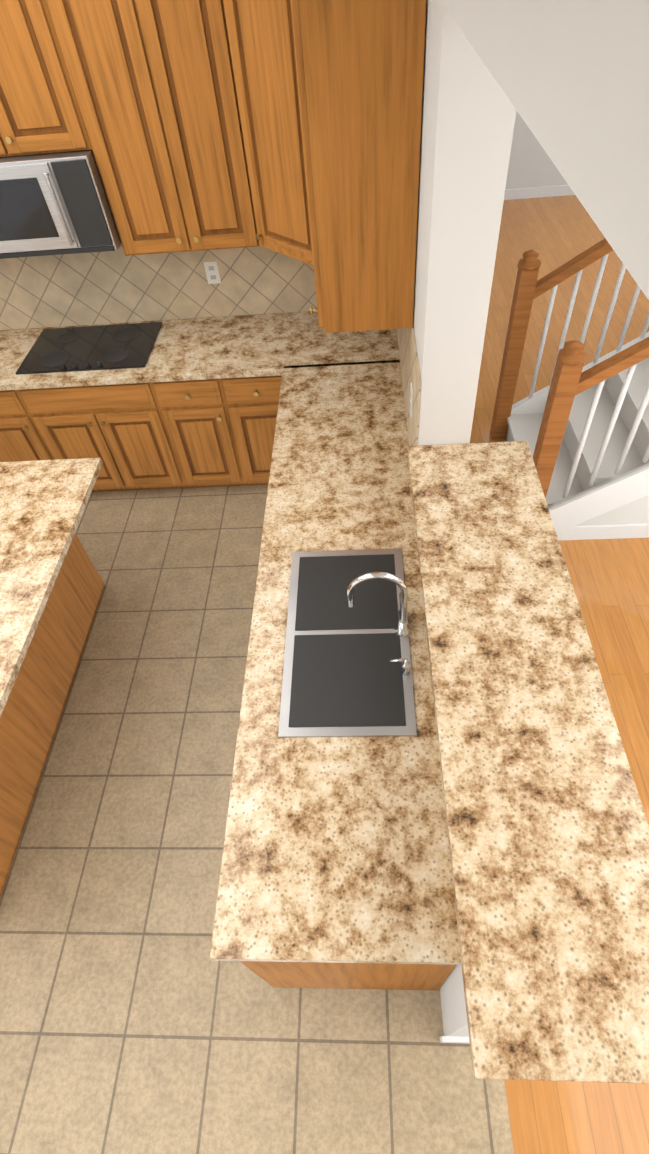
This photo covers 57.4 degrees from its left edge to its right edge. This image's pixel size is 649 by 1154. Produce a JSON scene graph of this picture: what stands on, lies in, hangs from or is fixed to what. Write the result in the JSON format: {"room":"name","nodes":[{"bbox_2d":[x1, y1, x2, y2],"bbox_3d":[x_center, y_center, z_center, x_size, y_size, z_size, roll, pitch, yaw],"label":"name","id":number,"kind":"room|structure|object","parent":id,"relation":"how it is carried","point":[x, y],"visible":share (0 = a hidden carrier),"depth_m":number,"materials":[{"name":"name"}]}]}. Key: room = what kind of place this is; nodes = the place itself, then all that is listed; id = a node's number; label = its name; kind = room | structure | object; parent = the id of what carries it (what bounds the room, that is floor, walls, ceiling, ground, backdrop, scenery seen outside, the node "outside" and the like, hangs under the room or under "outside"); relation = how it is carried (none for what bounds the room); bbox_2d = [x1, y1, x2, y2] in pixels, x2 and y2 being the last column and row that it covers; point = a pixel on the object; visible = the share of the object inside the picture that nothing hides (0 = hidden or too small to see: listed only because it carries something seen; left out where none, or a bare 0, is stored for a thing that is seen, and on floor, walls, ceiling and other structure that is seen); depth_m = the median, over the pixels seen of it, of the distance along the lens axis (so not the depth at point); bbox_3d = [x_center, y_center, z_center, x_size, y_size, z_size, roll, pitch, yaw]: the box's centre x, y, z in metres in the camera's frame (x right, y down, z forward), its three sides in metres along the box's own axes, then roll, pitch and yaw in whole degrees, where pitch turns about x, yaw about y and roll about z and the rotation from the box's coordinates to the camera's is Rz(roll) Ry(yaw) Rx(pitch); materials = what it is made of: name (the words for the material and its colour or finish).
{"room":"kitchen","nodes":[
{"label":"kitchen","id":0,"kind":"room"},
{"bbox_2d":[0,484,513,1153],"bbox_3d":[-0.264,2.201,1.630,10.080,0.100,10.900,-2,50,4],"label":"floor","id":1,"kind":"structure","parent":0,"point":[134,1018],"depth_m":2.25,"materials":[{"name":"beige tile"}]},
{"bbox_2d":[0,389,63,461],"bbox_3d":[-1.936,-1.000,3.842,0.645,0.848,0.617,-2,50,4],"label":"base cabinet","id":2,"kind":"object","parent":1,"relation":"on","point":[24,434],"depth_m":3.53,"materials":[{"name":"brown wood"}]},
{"bbox_2d":[0,313,275,390],"bbox_3d":[-1.485,-1.298,3.462,2.520,0.040,0.626,-2,50,4],"label":"countertop","id":3,"kind":"structure","parent":2,"relation":"on","point":[223,347],"depth_m":3.33,"materials":[{"name":"stone"}]},
{"bbox_2d":[16,322,162,374],"bbox_3d":[-1.353,-1.342,3.439,0.740,0.029,0.490,-2,50,4],"label":"cooktop","id":4,"kind":"object","parent":3,"relation":"in","point":[100,347],"visible":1,"depth_m":3.42,"materials":[{"name":"black glass"}]},
{"bbox_2d":[0,535,104,897],"bbox_3d":[-1.934,0.469,2.616,1.216,0.849,1.752,-2,50,4],"label":"kitchen island","id":5,"kind":"object","parent":1,"relation":"on","point":[29,724],"depth_m":2.76,"materials":[{"name":"brown wood"}]},
{"bbox_2d":[0,458,102,717],"bbox_3d":[-1.811,0.172,2.265,1.495,0.044,1.810,-2,50,4],"label":"island countertop","id":6,"kind":"structure","parent":5,"relation":"on","point":[43,503],"depth_m":2.47,"materials":[{"name":"beige stone"}]},
{"bbox_2d":[28,382,195,491],"bbox_3d":[-1.303,-1.019,3.796,0.915,0.848,0.617,-2,50,4],"label":"base cabinet","id":7,"kind":"object","parent":1,"relation":"on","point":[134,432],"depth_m":3.51,"materials":[{"name":"brown wood"}]},
{"bbox_2d":[164,378,231,486],"bbox_3d":[-0.728,-1.036,3.755,0.530,0.848,0.617,-2,50,4],"label":"base cabinet","id":8,"kind":"object","parent":1,"relation":"on","point":[180,433],"depth_m":3.50,"materials":[{"name":"brown wood"}]},
{"bbox_2d":[200,375,281,485],"bbox_3d":[-0.380,-1.026,3.713,0.458,0.848,0.672,-2,50,4],"label":"base cabinet","id":9,"kind":"object","parent":1,"relation":"on","point":[237,407],"depth_m":3.44,"materials":[{"name":"brown wood"}]},
{"bbox_2d":[210,311,648,1083],"bbox_3d":[0.269,-0.317,2.335,1.050,0.256,3.496,-2,50,4],"label":"countertop","id":10,"kind":"structure","parent":9,"relation":"on","point":[488,829],"depth_m":1.61,"materials":[{"name":"stone"}]},
{"bbox_2d":[278,548,416,736],"bbox_3d":[0.070,0.092,1.921,0.428,0.314,0.760,-2,50,4],"label":"sink","id":11,"kind":"object","parent":10,"relation":"in","point":[347,670],"visible":1,"depth_m":1.98,"materials":[{"name":"metal"}]},
{"bbox_2d":[260,379,280,483],"bbox_3d":[0.094,-0.570,3.288,0.668,0.848,0.703,-2,50,4],"label":"base cabinet","id":12,"kind":"object","parent":1,"relation":"on","point":[273,396],"depth_m":3.47,"materials":[{"name":"brown wood"}]},
{"bbox_2d":[240,961,455,990],"bbox_3d":[0.073,1.023,1.961,0.617,0.848,0.486,-2,50,4],"label":"base cabinet","id":13,"kind":"object","parent":1,"relation":"on","point":[388,976],"depth_m":1.82,"materials":[{"name":"brown wood"}]},
{"bbox_2d":[10,0,648,1036],"bbox_3d":[1.121,0.069,1.395,12.880,2.780,13.940,-2,50,4],"label":"wall","id":14,"kind":"structure","parent":0,"point":[518,94],"depth_m":1.46,"materials":[{"name":"paint"}]},
{"bbox_2d":[0,0,63,156],"bbox_3d":[-1.451,-2.236,2.554,0.764,0.640,0.342,-2,50,4],"label":"upper cabinet","id":15,"kind":"object","parent":14,"relation":"attached to","point":[27,122],"depth_m":2.53,"materials":[{"name":"brown wood"}]},
{"bbox_2d":[0,150,120,258],"bbox_3d":[-1.413,-1.864,2.920,0.755,0.397,0.445,-2,50,4],"label":"microwave","id":16,"kind":"object","parent":15,"relation":"attached to","point":[57,203],"visible":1,"depth_m":2.78,"materials":[{"name":"metal"}]},
{"bbox_2d":[16,0,227,255],"bbox_3d":[-0.716,-2.095,2.662,0.822,1.095,0.386,-2,50,4],"label":"upper cabinet","id":17,"kind":"object","parent":14,"relation":"attached to","point":[120,85],"depth_m":2.55,"materials":[{"name":"brown wood"}]},
{"bbox_2d":[0,243,316,329],"bbox_3d":[-1.139,-1.720,3.431,3.030,0.494,0.007,-2,50,4],"label":"tile backsplash","id":18,"kind":"structure","parent":14,"relation":"attached to","point":[106,287],"depth_m":3.46,"materials":[{"name":"beige tile"}]},
{"bbox_2d":[204,261,220,283],"bbox_3d":[-0.640,-1.735,3.383,0.075,0.120,0.007,-2,50,4],"label":"electrical outlet","id":19,"kind":"object","parent":14,"relation":"attached to","point":[212,272],"depth_m":3.38,"materials":[{"name":"white plastic"}]},
{"bbox_2d":[180,0,295,258],"bbox_3d":[-0.051,-1.982,2.504,0.762,1.095,0.732,-2,50,4],"label":"upper cabinet","id":20,"kind":"object","parent":14,"relation":"attached to","point":[230,41],"depth_m":2.51,"materials":[{"name":"brown wood"}]},
{"bbox_2d":[268,0,425,332],"bbox_3d":[0.109,-1.565,2.141,0.416,1.095,0.610,-2,50,4],"label":"upper cabinet","id":21,"kind":"object","parent":14,"relation":"attached to","point":[290,128],"depth_m":1.95,"materials":[{"name":"brown wood"}]},
{"bbox_2d":[397,327,420,445],"bbox_3d":[0.358,-0.470,2.244,0.007,0.494,3.379,-2,50,4],"label":"tile backsplash","id":22,"kind":"structure","parent":14,"relation":"attached to","point":[409,363],"depth_m":2.49,"materials":[{"name":"beige tile"}]},
{"bbox_2d":[409,383,412,417],"bbox_3d":[0.357,-0.728,2.447,0.006,0.120,0.075,-2,50,4],"label":"switch plate","id":23,"kind":"object","parent":14,"relation":"attached to","point":[411,389],"depth_m":2.42,"materials":[{"name":"white plastic"}]},
{"bbox_2d":[504,185,574,199],"bbox_3d":[4.215,-4.405,6.579,6.900,0.100,0.015,-2,50,4],"label":"baseboard","id":24,"kind":"structure","parent":14,"relation":"attached to","point":[538,192],"depth_m":6.70,"materials":[{"name":"white"}]},
{"bbox_2d":[470,195,648,1153],"bbox_3d":[4.211,0.877,2.305,7.215,0.100,14.000,-2,50,4],"label":"floor","id":25,"kind":"structure","parent":0,"point":[610,580],"depth_m":3.25,"materials":[{"name":"brown wood"}]},
{"bbox_2d":[490,238,648,539],"bbox_3d":[3.026,-1.547,2.576,4.032,2.755,1.064,-2,50,4],"label":"stairs","id":26,"kind":"structure","parent":25,"relation":"on","point":[579,428],"depth_m":3.30,"materials":[{"name":"paint"}]}
]}

